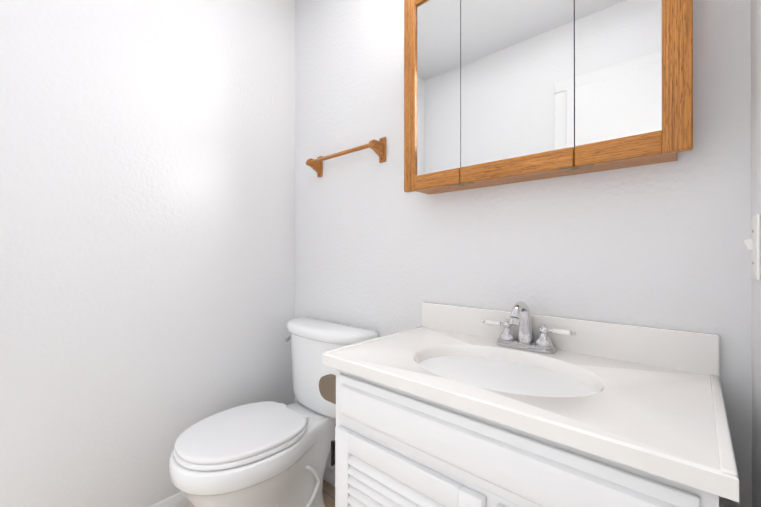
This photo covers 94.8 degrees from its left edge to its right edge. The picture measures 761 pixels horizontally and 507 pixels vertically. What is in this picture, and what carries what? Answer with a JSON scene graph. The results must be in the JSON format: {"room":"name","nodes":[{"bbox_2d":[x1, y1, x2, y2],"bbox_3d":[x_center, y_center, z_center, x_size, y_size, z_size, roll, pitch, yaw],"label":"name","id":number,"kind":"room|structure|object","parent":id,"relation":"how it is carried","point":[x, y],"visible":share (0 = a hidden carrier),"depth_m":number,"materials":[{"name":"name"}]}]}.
{"room":"bathroom","nodes":[
{"label":"bathroom","id":0,"kind":"room"},
{"bbox_2d":[0,0,294,506],"bbox_3d":[-0.967,-0.141,1.363,0.100,2.440,1.620,0,0,42],"label":"wall","id":1,"kind":"structure","parent":0,"point":[147,230],"depth_m":1.33,"materials":[{"name":"white paint"}]},
{"bbox_2d":[149,491,191,506],"bbox_3d":[-0.925,1.031,1.323,0.013,0.096,1.420,0,0,42],"label":"baseboard","id":2,"kind":"structure","parent":1,"relation":"attached to","point":[179,499],"depth_m":1.42,"materials":[{"name":"white paint"}]},
{"bbox_2d":[322,479,334,506],"bbox_3d":[-0.311,1.127,0.768,1.867,0.100,1.620,0,0,42],"label":"floor","id":3,"kind":"structure","parent":0,"point":[328,490],"depth_m":1.57,"materials":[{"name":"wood"}]},
{"bbox_2d":[169,316,377,506],"bbox_3d":[-0.427,0.696,1.361,0.520,0.766,0.674,0,0,42],"label":"toilet","id":4,"kind":"object","parent":3,"relation":"on","point":[266,454],"visible":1,"depth_m":1.28,"materials":[{"name":"white ceramic"}]},
{"bbox_2d":[319,301,738,506],"bbox_3d":[0.273,0.605,0.877,0.847,0.946,0.478,0,0,42],"label":"bathroom vanity","id":5,"kind":"object","parent":3,"relation":"on","point":[447,405],"visible":1,"depth_m":0.73,"materials":[{"name":"white paint"}]},
{"bbox_2d":[482,301,575,353],"bbox_3d":[0.389,0.200,0.972,0.261,0.136,0.122,0,0,42],"label":"faucet","id":6,"kind":"object","parent":5,"relation":"on","point":[517,331],"depth_m":0.98,"materials":[{"name":"silver metal"}]},
{"bbox_2d":[295,0,751,506],"bbox_3d":[0.198,-0.141,1.335,1.867,2.440,0.100,0,0,42],"label":"wall","id":7,"kind":"structure","parent":0,"point":[379,251],"depth_m":1.05,"materials":[{"name":"white paint"}]},
{"bbox_2d":[323,459,334,486],"bbox_3d":[-0.145,1.031,1.567,0.843,0.096,0.013,0,0,42],"label":"baseboard","id":8,"kind":"structure","parent":7,"relation":"attached to","point":[329,475],"depth_m":1.64,"materials":[{"name":"white paint"}]},
{"bbox_2d":[306,137,385,176],"bbox_3d":[-0.172,-0.424,1.549,0.457,0.100,0.078,0,0,42],"label":"towel rail","id":9,"kind":"object","parent":7,"relation":"attached to","point":[378,148],"visible":1,"depth_m":1.45,"materials":[{"name":"brown wood"}]},
{"bbox_2d":[404,0,692,194],"bbox_3d":[0.398,-0.549,1.009,0.750,0.682,0.118,0,0,42],"label":"medicine cabinet","id":10,"kind":"object","parent":7,"relation":"attached to","point":[499,92],"visible":1,"depth_m":0.92,"materials":[{"name":"brown wood"}]},
{"bbox_2d":[751,0,760,506],"bbox_3d":[0.345,-0.144,0.179,0.100,2.440,1.620,0,0,42],"label":"wall","id":11,"kind":"structure","parent":0,"point":[756,206],"depth_m":0.68,"materials":[{"name":"white paint"}]},
{"bbox_2d":[744,214,760,279],"bbox_3d":[0.707,-0.012,0.668,0.018,0.120,0.100,0,0,42],"label":"light switch","id":12,"kind":"object","parent":11,"relation":"attached to","point":[753,244],"visible":1,"depth_m":0.64,"materials":[{"name":"white plastic"}]}
]}

